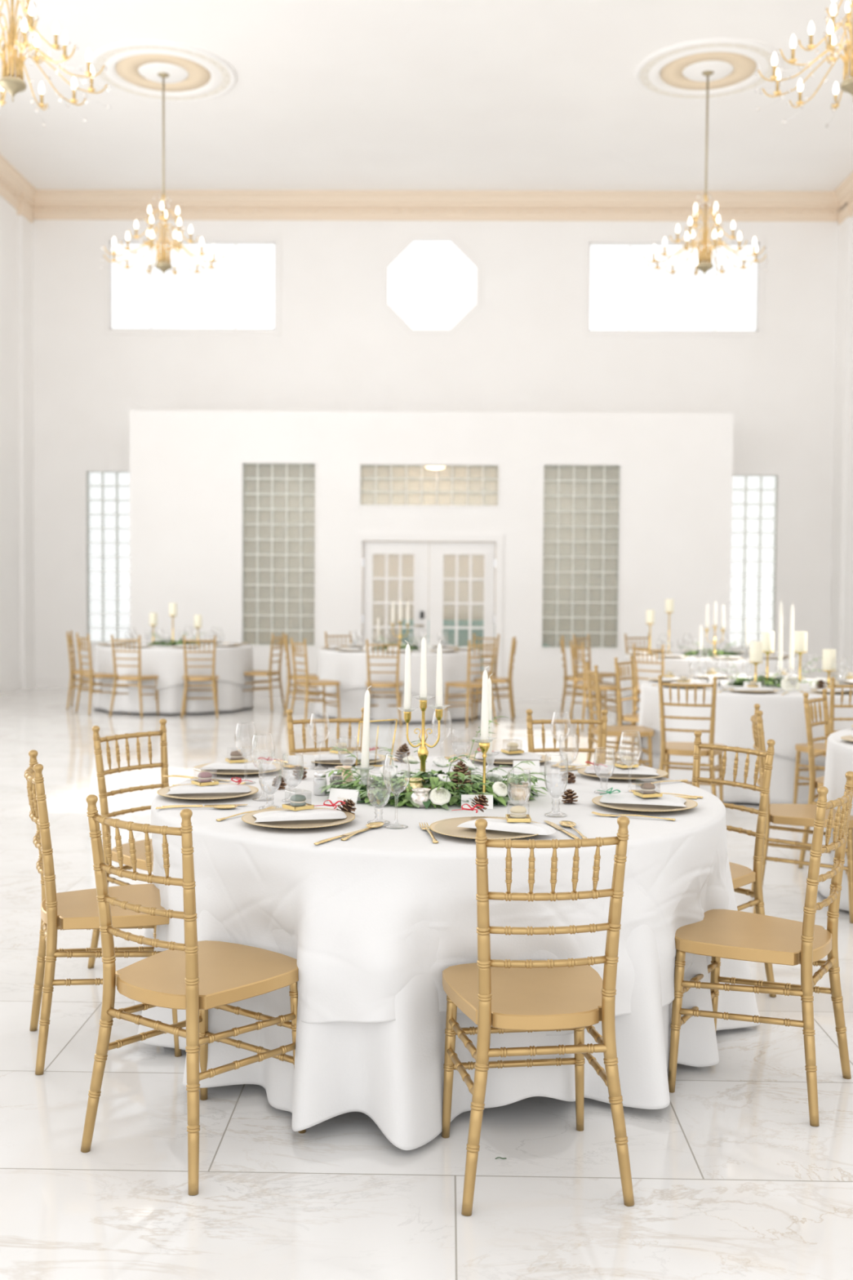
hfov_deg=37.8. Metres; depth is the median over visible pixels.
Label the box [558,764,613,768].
spoon
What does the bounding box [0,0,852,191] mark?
ceiling
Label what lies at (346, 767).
votive holder
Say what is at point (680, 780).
fork
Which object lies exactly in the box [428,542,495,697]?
door
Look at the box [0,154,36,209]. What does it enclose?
trim
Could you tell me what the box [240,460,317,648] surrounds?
window
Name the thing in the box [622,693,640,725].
tablecloth
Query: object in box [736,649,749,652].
napkin
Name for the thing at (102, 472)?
window
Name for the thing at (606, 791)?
ribbon bow
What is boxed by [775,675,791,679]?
place card
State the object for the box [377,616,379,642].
taper candle
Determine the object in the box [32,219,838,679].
wall
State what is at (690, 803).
charger plate
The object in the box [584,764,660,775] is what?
napkin
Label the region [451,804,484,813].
ribbon bow
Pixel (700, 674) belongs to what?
napkin
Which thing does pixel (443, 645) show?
napkin
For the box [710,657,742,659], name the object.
charger plate
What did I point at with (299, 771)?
pinecone
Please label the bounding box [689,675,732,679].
charger plate
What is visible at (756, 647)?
pillar candle
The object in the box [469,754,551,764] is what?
charger plate
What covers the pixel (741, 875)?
chair
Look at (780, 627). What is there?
taper candle
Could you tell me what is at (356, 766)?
glass candlestick
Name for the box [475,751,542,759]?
napkin
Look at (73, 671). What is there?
chair
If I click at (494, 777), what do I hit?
rose
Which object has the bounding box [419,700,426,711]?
candle cup
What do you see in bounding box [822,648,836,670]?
pillar candle
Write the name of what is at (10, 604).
wall
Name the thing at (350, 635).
chair
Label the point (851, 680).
napkin
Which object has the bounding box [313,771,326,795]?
salt shaker
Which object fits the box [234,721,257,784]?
wine glass
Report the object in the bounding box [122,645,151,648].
charger plate
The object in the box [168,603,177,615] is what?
pillar candle
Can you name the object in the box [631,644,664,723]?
chair
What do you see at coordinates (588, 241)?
window
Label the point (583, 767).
table knife
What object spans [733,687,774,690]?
napkin
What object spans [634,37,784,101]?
ceiling medallion
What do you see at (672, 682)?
napkin
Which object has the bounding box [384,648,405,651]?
napkin
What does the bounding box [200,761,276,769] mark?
napkin
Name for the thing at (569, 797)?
pinecone
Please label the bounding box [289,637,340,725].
chair
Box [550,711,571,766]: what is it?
wine glass
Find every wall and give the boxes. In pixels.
[0,195,20,684]
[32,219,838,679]
[128,410,733,700]
[843,217,852,676]
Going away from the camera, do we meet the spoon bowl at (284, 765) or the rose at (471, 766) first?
the rose at (471, 766)
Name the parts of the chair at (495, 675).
post, rail, post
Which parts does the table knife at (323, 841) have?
handle, blade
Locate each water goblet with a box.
[258,758,281,808]
[281,752,303,802]
[337,736,358,779]
[366,769,391,824]
[450,728,470,768]
[506,768,531,806]
[544,752,568,817]
[559,733,578,776]
[593,746,615,794]
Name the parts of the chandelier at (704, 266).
bulb, bulb, bulb, arm, arm, bulb, arm, arm, arm, bulb, bulb, arm, arm, bulb, arm, bulb, arm, arm, arm, stem, lamp shade, rod, arm, arm, arm, arm, bulb, arm, arm, bulb, bulb, bulb, arm, arm, arm, bulb, arm, arm, bulb, bulb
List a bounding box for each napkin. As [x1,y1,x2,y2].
[125,644,147,646]
[165,783,251,794]
[174,644,198,646]
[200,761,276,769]
[217,643,234,645]
[230,640,241,643]
[252,808,346,822]
[314,752,379,760]
[328,645,342,648]
[337,648,361,650]
[346,643,365,645]
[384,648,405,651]
[435,644,455,646]
[435,648,454,651]
[457,817,555,835]
[458,646,467,648]
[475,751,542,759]
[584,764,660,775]
[600,791,686,806]
[657,653,684,657]
[662,676,680,680]
[671,681,693,684]
[685,648,709,651]
[693,672,728,676]
[714,655,740,657]
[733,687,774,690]
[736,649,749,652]
[763,654,784,657]
[764,673,799,677]
[772,652,789,655]
[816,688,852,691]
[836,677,852,682]
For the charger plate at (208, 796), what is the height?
0.018 m
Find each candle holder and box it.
[151,625,155,642]
[169,615,176,645]
[194,626,201,645]
[647,623,653,653]
[665,612,673,653]
[749,662,763,681]
[762,651,773,683]
[793,651,807,681]
[822,669,835,688]
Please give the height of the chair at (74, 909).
0.921 m
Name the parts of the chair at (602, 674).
post, rail, post, seat, leg, leg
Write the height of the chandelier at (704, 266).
2.185 m
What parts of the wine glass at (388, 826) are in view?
stem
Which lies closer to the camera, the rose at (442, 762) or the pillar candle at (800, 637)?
the rose at (442, 762)
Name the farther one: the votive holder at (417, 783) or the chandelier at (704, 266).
the chandelier at (704, 266)
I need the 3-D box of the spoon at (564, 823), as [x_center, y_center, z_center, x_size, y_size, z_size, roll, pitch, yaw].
[0.423,0.542,3.545,0.047,0.010,0.253,0,2,-8]
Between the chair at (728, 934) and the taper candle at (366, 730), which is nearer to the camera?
the chair at (728, 934)
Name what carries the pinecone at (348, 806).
on the tablecloth at (348, 908)
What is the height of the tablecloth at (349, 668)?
0.474 m
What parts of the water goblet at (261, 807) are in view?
stem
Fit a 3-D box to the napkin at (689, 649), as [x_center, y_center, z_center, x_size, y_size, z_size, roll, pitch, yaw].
[3.093,0.112,14.204,0.275,0.024,0.122,1,2,12]
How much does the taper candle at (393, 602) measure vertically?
0.283 m
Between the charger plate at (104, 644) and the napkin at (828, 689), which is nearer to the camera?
the napkin at (828, 689)
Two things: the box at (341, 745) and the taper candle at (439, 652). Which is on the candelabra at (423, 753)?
the taper candle at (439, 652)
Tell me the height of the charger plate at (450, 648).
0.018 m
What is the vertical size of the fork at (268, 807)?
0.011 m
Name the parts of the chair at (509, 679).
leg, seat, post, post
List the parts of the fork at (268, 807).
handle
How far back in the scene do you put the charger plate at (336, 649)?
13.73 m
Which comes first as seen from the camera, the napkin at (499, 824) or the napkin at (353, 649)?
the napkin at (499, 824)
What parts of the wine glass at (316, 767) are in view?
stem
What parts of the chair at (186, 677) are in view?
post, leg, rail, cross rail, cross rail, cross rail, seat, post, leg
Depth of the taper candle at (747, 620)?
13.24 m
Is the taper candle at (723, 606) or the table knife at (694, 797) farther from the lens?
the taper candle at (723, 606)
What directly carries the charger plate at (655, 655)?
on the tablecloth at (680, 665)
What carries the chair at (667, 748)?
on the floor
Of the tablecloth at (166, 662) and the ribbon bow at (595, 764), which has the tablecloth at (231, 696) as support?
the tablecloth at (166, 662)
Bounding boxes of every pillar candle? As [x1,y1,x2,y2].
[149,613,157,625]
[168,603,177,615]
[194,613,201,626]
[645,609,654,623]
[665,598,674,612]
[749,640,763,662]
[761,631,774,651]
[794,631,807,652]
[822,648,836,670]
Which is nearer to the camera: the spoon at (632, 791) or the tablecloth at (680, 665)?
the spoon at (632, 791)
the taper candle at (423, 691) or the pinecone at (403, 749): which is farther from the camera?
the pinecone at (403, 749)
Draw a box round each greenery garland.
[146,632,204,645]
[318,715,550,808]
[373,635,431,650]
[679,640,743,656]
[711,648,822,687]
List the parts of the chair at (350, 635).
post, rail, post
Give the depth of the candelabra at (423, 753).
4.25 m
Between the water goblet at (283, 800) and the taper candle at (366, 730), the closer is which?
the water goblet at (283, 800)
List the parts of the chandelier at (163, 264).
bulb, bulb, arm, arm, bulb, arm, arm, arm, bulb, bulb, bulb, bulb, arm, arm, arm, arm, arm, arm, bulb, stem, rod, lamp shade, arm, arm, arm, arm, arm, bulb, bulb, bulb, bulb, arm, arm, arm, bulb, arm, arm, bulb, bulb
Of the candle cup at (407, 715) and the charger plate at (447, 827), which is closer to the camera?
the charger plate at (447, 827)
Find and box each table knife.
[161,804,247,806]
[170,774,231,781]
[278,760,308,768]
[313,827,371,844]
[449,753,469,762]
[544,820,578,838]
[560,767,584,770]
[676,795,697,799]
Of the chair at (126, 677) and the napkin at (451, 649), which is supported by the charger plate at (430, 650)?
the napkin at (451, 649)
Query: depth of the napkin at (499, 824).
3.46 m
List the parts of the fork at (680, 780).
handle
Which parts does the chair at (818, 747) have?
leg, seat, post, rail, cross rail, cross rail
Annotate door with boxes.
[361,541,428,646]
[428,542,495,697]
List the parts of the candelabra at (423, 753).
arm, stem, arm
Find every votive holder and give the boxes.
[333,765,353,783]
[403,777,423,792]
[410,787,431,808]
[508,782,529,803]
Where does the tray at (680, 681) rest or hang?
on the box at (683, 679)
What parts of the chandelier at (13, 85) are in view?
arm, arm, arm, arm, arm, arm, arm, arm, arm, stem, lamp shade, arm, arm, bulb, arm, arm, arm, bulb, arm, bulb, bulb, arm, arm, arm, bulb, arm, bulb, arm, bulb, bulb, bulb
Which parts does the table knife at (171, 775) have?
handle, blade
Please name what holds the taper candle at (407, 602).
on the candelabra at (400, 622)
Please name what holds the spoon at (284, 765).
on the tablecloth at (348, 908)
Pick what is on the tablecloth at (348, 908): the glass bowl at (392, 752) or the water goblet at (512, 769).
the water goblet at (512, 769)
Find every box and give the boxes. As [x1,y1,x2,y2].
[191,771,218,786]
[225,751,247,763]
[282,794,314,810]
[329,742,353,754]
[501,742,524,754]
[505,802,531,822]
[613,755,638,768]
[633,782,662,797]
[664,669,675,676]
[676,674,690,682]
[705,668,717,673]
[747,679,759,687]
[777,669,787,674]
[843,671,852,678]
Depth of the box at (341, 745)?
4.92 m
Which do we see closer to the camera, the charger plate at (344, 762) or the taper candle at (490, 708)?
the taper candle at (490, 708)
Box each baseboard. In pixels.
[0,680,21,694]
[35,677,94,688]
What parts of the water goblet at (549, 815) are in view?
stem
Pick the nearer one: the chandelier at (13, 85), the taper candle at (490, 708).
the taper candle at (490, 708)
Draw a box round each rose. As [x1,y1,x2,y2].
[353,767,364,776]
[379,764,397,777]
[402,755,417,764]
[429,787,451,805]
[432,756,450,767]
[437,773,451,783]
[462,760,475,770]
[485,772,502,782]
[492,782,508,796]
[781,676,799,690]
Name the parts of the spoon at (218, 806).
handle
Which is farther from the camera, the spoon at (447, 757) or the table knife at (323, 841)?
the spoon at (447, 757)
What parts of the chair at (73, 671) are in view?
post, post, seat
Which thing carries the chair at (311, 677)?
on the floor
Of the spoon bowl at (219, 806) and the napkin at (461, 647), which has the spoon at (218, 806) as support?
the spoon bowl at (219, 806)
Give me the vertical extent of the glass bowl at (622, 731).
0.118 m
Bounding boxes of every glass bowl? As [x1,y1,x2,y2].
[234,721,257,755]
[250,733,275,769]
[309,712,329,743]
[337,736,358,766]
[382,751,410,794]
[550,711,571,741]
[618,730,642,765]
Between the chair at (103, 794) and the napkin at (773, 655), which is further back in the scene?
the napkin at (773, 655)
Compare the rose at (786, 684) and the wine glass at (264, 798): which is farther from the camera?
the rose at (786, 684)
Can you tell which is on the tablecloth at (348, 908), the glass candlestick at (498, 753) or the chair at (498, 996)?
the glass candlestick at (498, 753)
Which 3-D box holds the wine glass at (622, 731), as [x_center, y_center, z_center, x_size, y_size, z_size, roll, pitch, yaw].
[0.688,0.415,4.204,0.080,0.214,0.080,0,2,1]
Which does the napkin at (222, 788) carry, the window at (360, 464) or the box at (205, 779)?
the box at (205, 779)
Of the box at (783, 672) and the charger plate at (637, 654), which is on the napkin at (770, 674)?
the box at (783, 672)
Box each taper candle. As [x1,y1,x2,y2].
[360,685,371,770]
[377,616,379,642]
[391,600,394,623]
[399,597,401,621]
[404,640,411,710]
[406,601,408,623]
[419,633,427,698]
[435,640,442,707]
[480,666,488,742]
[486,673,492,756]
[698,625,702,649]
[705,603,708,628]
[713,600,716,626]
[721,603,724,630]
[745,616,748,648]
[777,596,783,671]
[789,600,794,671]
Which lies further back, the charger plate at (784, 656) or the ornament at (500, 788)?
the charger plate at (784, 656)
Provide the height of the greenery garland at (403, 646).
0.150 m
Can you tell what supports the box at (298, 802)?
on the napkin at (313, 814)
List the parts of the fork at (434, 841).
handle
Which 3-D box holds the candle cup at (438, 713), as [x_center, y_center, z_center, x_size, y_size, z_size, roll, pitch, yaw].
[0.043,0.255,4.250,0.028,0.038,0.028,0,2,1]
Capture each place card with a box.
[288,754,315,766]
[328,787,360,804]
[363,645,372,650]
[388,646,397,649]
[426,644,435,648]
[461,794,493,808]
[512,760,540,772]
[706,675,712,682]
[708,678,721,686]
[730,674,746,680]
[743,681,761,687]
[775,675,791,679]
[799,682,810,689]
[813,676,827,684]
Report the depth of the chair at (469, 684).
13.18 m
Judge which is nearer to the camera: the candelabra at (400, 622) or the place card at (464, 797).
the place card at (464, 797)
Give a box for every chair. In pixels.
[23,749,181,1075]
[66,631,94,709]
[75,632,124,715]
[80,794,306,1195]
[87,718,168,968]
[108,635,159,718]
[180,635,218,718]
[239,632,284,711]
[283,634,319,716]
[286,707,364,755]
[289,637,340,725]
[324,631,351,646]
[365,639,403,727]
[441,815,634,1216]
[444,640,497,728]
[472,633,501,711]
[474,636,516,720]
[525,709,608,764]
[560,635,601,717]
[568,640,618,730]
[573,633,617,710]
[585,662,654,768]
[613,655,639,763]
[624,633,649,653]
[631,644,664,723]
[657,675,724,802]
[668,771,852,1126]
[691,730,776,997]
[750,703,852,923]
[793,677,852,804]
[798,688,830,868]
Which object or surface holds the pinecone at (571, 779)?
on the tablecloth at (348, 908)
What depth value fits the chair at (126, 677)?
13.80 m
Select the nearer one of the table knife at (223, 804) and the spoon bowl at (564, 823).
the spoon bowl at (564, 823)
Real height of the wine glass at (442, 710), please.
0.214 m
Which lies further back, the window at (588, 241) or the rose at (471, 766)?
the window at (588, 241)
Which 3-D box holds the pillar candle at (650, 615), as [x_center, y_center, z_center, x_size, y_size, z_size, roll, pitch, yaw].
[2.439,-0.258,13.559,0.092,0.154,0.092,0,2,1]
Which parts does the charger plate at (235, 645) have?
plate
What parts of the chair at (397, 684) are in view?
post, cross rail, rail, cross rail, cross rail, seat, post, leg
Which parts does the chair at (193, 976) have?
post, rail, cross rail, cross rail, cross rail, post, leg, seat, leg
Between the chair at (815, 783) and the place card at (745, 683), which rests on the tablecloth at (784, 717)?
the place card at (745, 683)
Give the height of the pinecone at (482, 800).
0.053 m
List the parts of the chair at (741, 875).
post, cross rail, rail, cross rail, cross rail, seat, post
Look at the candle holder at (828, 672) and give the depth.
8.81 m
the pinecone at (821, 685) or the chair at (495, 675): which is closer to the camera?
the pinecone at (821, 685)
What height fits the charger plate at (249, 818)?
0.018 m
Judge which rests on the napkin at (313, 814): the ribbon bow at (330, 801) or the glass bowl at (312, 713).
the ribbon bow at (330, 801)
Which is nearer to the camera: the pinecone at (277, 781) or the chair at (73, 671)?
the pinecone at (277, 781)
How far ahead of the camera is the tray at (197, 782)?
4.10 m
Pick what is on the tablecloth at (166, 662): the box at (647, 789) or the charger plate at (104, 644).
the charger plate at (104, 644)
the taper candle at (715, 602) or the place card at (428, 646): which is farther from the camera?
the place card at (428, 646)
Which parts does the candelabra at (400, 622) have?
stem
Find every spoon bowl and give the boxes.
[211,804,238,808]
[282,764,295,768]
[365,822,384,827]
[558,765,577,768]
[559,820,576,826]
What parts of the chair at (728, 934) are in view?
leg, leg, seat, post, cross rail, cross rail, cross rail, rail, post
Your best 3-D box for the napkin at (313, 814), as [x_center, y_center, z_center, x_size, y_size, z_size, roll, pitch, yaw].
[-0.371,0.510,3.652,0.275,0.024,0.122,0,2,-11]
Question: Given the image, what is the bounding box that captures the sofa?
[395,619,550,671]
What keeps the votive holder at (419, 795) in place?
on the tablecloth at (348, 908)
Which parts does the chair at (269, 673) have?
seat, post, post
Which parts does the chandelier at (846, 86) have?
bulb, bulb, bulb, bulb, arm, arm, bulb, arm, arm, arm, bulb, bulb, bulb, bulb, arm, arm, arm, arm, arm, lamp shade, stem, bulb, arm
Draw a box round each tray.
[191,779,218,786]
[225,757,247,763]
[282,803,314,810]
[329,749,353,754]
[501,749,524,754]
[505,813,531,822]
[613,762,638,768]
[633,791,662,797]
[676,680,690,682]
[747,684,759,687]
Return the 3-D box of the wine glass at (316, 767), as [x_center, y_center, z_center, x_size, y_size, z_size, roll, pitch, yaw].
[-0.408,0.385,4.753,0.080,0.214,0.080,0,2,1]
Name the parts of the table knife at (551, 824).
blade, handle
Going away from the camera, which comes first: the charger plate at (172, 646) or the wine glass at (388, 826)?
the wine glass at (388, 826)
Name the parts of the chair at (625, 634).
post, rail, cross rail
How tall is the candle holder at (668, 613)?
0.460 m
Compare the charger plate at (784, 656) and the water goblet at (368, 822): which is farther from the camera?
the charger plate at (784, 656)
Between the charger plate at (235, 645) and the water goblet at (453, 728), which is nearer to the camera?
the water goblet at (453, 728)
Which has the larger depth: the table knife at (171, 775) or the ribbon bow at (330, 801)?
the table knife at (171, 775)
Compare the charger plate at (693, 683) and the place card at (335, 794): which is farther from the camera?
the charger plate at (693, 683)
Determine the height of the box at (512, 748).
0.052 m
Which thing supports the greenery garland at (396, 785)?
on the tablecloth at (348, 908)
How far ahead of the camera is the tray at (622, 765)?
4.58 m
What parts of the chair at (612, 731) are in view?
post, rail, cross rail, cross rail, cross rail, post, seat, leg, leg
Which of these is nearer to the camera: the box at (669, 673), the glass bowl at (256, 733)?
the glass bowl at (256, 733)
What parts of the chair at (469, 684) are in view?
leg, seat, post, leg, cross rail, cross rail, cross rail, rail, post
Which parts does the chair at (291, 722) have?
post, rail, cross rail, post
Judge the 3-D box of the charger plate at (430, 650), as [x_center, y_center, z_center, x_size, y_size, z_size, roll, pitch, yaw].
[0.203,0.124,13.791,0.331,0.018,0.331,-2,3,-44]
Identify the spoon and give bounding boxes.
[155,804,238,808]
[163,774,215,780]
[273,759,295,768]
[340,822,384,840]
[444,752,466,759]
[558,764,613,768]
[559,820,587,838]
[628,790,703,798]
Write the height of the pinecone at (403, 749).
0.075 m
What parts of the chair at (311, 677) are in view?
post, post, seat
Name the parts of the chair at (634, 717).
post, rail, cross rail, cross rail, cross rail, seat, post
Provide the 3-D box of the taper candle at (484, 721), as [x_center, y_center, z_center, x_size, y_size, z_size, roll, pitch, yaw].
[0.190,0.209,4.039,0.026,0.251,0.026,0,2,1]
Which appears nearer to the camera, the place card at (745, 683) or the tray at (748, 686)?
the tray at (748, 686)
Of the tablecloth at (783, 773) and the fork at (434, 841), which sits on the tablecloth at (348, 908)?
the fork at (434, 841)
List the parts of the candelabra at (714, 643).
stem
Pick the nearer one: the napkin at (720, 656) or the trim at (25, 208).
the napkin at (720, 656)
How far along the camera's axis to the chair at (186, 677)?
13.77 m
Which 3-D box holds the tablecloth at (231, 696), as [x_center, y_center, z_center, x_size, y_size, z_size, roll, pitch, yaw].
[-3.050,0.429,15.040,1.934,0.731,1.935,0,2,1]
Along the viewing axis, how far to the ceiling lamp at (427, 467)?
17.30 m
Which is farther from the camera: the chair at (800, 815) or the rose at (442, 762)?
the chair at (800, 815)
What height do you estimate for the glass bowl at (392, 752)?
0.118 m
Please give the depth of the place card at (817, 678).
9.33 m
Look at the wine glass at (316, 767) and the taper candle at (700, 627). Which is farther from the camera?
the taper candle at (700, 627)
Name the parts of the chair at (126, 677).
post, rail, cross rail, cross rail, cross rail, seat, post, leg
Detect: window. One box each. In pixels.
[85,470,129,642]
[103,235,280,335]
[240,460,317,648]
[357,462,501,507]
[382,234,481,335]
[539,462,622,650]
[582,236,764,337]
[729,474,778,648]
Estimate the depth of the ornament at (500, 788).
3.98 m
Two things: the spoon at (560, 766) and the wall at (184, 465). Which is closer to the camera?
the spoon at (560, 766)
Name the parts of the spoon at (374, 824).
handle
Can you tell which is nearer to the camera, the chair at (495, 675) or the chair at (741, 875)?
the chair at (741, 875)
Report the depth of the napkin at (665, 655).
12.89 m
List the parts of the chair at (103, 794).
post, cross rail, rail, seat, cross rail, cross rail, post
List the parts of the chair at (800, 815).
rail, post, cross rail, cross rail, post, seat, leg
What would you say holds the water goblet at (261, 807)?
on the tablecloth at (348, 908)
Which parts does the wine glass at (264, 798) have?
stem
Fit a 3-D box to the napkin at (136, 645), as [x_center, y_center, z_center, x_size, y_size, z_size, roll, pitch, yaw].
[-3.330,0.059,14.339,0.275,0.024,0.122,2,3,30]
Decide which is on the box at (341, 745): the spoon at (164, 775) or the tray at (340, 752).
the tray at (340, 752)
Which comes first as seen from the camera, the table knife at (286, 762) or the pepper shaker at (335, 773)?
the pepper shaker at (335, 773)
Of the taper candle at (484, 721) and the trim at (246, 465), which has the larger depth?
the trim at (246, 465)
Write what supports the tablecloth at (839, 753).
on the tablecloth at (824, 887)
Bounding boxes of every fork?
[215,805,276,821]
[419,822,438,843]
[550,759,568,767]
[591,811,675,821]
[633,779,688,785]
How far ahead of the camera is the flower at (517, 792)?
4.01 m
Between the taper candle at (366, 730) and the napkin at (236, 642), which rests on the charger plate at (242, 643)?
the napkin at (236, 642)
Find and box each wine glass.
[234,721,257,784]
[250,733,275,800]
[309,712,329,769]
[382,751,410,828]
[431,710,452,766]
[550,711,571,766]
[618,730,642,792]
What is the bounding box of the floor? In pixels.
[0,687,852,1279]
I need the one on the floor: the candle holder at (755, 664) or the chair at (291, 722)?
the chair at (291, 722)
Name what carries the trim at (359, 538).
attached to the wall at (184, 465)
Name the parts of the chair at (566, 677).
post, seat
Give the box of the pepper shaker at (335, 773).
[329,768,342,790]
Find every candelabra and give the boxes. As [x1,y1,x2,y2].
[390,621,411,647]
[395,695,449,788]
[703,626,726,656]
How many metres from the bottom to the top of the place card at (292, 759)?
0.042 m
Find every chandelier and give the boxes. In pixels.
[0,0,110,127]
[100,72,226,285]
[641,70,768,285]
[754,0,852,128]
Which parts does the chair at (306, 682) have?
post, rail, cross rail, post, seat, leg, leg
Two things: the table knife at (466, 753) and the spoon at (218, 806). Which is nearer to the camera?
the spoon at (218, 806)
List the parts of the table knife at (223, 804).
handle, blade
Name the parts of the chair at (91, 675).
post, post, seat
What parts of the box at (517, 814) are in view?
clear lid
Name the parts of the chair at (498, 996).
leg, post, seat, cross rail, cross rail, cross rail, rail, leg, post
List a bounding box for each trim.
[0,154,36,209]
[17,191,34,222]
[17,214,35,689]
[32,189,839,221]
[244,464,617,469]
[355,533,502,699]
[830,217,852,679]
[834,171,852,211]
[838,198,852,224]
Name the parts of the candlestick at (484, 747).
stem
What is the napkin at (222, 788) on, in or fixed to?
on the charger plate at (208, 796)
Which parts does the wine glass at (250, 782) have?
stem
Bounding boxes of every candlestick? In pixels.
[355,765,374,795]
[471,737,496,792]
[481,751,499,773]
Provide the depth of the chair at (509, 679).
13.82 m
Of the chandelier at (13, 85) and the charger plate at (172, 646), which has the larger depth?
the charger plate at (172, 646)
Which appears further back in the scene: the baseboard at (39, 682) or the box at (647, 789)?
the baseboard at (39, 682)
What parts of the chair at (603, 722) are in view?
post, rail, cross rail, post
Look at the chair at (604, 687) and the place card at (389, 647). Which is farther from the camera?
the place card at (389, 647)
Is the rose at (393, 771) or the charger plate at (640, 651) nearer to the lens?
the rose at (393, 771)
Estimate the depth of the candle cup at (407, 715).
4.24 m
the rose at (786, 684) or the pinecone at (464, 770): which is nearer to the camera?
the pinecone at (464, 770)
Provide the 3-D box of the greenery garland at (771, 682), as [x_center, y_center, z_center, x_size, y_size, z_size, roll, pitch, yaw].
[2.507,0.202,9.203,0.826,0.260,0.603,1,2,19]
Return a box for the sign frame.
[355,719,397,766]
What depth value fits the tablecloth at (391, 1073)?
3.35 m
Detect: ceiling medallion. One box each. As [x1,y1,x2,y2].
[89,40,236,102]
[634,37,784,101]
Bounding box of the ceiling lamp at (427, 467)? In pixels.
[425,466,444,469]
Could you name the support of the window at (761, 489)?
in the wall at (337, 348)
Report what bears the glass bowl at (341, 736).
on the water goblet at (341, 736)
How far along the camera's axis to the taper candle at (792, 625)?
9.55 m
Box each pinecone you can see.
[271,775,286,790]
[292,765,306,779]
[336,799,356,814]
[394,742,410,763]
[449,760,472,789]
[471,794,488,812]
[561,771,575,783]
[561,789,578,803]
[814,680,827,688]
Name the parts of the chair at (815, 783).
post, rail, cross rail, seat, cross rail, cross rail, post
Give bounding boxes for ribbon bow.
[231,776,252,784]
[257,756,284,760]
[314,800,345,808]
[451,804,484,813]
[585,761,608,767]
[597,787,620,795]
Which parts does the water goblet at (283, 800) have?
stem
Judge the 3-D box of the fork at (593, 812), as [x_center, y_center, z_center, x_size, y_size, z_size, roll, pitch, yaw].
[0.626,0.534,3.768,0.252,0.011,0.027,1,2,19]
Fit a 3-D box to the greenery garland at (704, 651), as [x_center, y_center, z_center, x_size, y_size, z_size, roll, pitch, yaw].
[3.114,0.090,13.469,0.728,0.150,0.640,0,2,-3]
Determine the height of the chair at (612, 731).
0.921 m
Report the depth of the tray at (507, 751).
4.96 m
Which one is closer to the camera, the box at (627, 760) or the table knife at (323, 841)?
the table knife at (323, 841)
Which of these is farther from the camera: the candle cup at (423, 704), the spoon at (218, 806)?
the candle cup at (423, 704)
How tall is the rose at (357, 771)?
0.036 m
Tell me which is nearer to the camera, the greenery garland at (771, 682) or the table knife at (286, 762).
the table knife at (286, 762)
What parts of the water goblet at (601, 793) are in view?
stem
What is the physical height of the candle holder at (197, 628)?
0.220 m
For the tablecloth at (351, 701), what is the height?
0.731 m
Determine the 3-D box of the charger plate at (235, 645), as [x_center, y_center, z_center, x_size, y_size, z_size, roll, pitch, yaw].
[-2.361,0.068,14.726,0.331,0.018,0.331,2,3,41]
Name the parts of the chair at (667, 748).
post, leg, cross rail, rail, cross rail, cross rail, seat, post, leg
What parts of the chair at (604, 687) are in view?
post, rail, cross rail, post, seat, leg, leg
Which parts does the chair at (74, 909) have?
rail, cross rail, cross rail, post, cross rail, post, seat, leg, leg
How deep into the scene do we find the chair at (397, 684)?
13.04 m
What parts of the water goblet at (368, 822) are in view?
stem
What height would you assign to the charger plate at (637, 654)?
0.018 m
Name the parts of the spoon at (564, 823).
handle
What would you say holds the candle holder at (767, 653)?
on the tablecloth at (784, 717)
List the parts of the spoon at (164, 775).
handle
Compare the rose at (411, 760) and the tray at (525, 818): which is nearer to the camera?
the tray at (525, 818)
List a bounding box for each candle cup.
[403,711,411,723]
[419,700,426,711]
[435,709,443,719]
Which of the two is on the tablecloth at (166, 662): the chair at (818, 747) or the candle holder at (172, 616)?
the candle holder at (172, 616)
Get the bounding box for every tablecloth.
[93,641,253,690]
[93,678,253,713]
[133,853,760,1150]
[150,756,728,1035]
[312,687,481,721]
[315,645,481,697]
[622,651,801,697]
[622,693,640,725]
[636,751,825,804]
[638,676,852,765]
[817,839,849,911]
[822,728,852,847]
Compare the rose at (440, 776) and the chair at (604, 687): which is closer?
the rose at (440, 776)
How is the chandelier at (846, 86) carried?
hanging from the ceiling
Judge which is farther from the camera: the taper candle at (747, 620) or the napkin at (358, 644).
the napkin at (358, 644)
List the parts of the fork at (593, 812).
handle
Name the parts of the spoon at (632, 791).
handle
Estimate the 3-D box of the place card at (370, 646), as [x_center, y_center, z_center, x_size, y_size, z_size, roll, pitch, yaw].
[-0.662,0.091,14.053,0.043,0.051,0.120,-2,3,-44]
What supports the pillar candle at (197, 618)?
on the candle holder
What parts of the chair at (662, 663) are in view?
post, cross rail, rail, cross rail, cross rail, post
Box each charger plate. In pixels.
[97,643,124,645]
[113,641,137,644]
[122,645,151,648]
[156,782,258,799]
[172,645,200,648]
[193,761,283,775]
[198,640,222,643]
[215,644,240,646]
[222,642,248,644]
[241,807,355,828]
[311,752,385,765]
[321,646,349,648]
[336,648,364,651]
[343,644,364,647]
[383,650,411,653]
[429,816,540,839]
[430,649,458,652]
[434,645,457,648]
[449,648,478,650]
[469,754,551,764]
[577,767,668,780]
[591,795,697,812]
[627,652,657,655]
[640,650,667,653]
[647,677,691,682]
[655,655,687,657]
[666,683,697,688]
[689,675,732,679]
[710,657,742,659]
[728,688,777,693]
[762,656,789,658]
[810,688,852,693]
[830,679,852,684]
[841,735,852,741]
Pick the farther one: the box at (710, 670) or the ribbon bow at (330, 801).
the box at (710, 670)

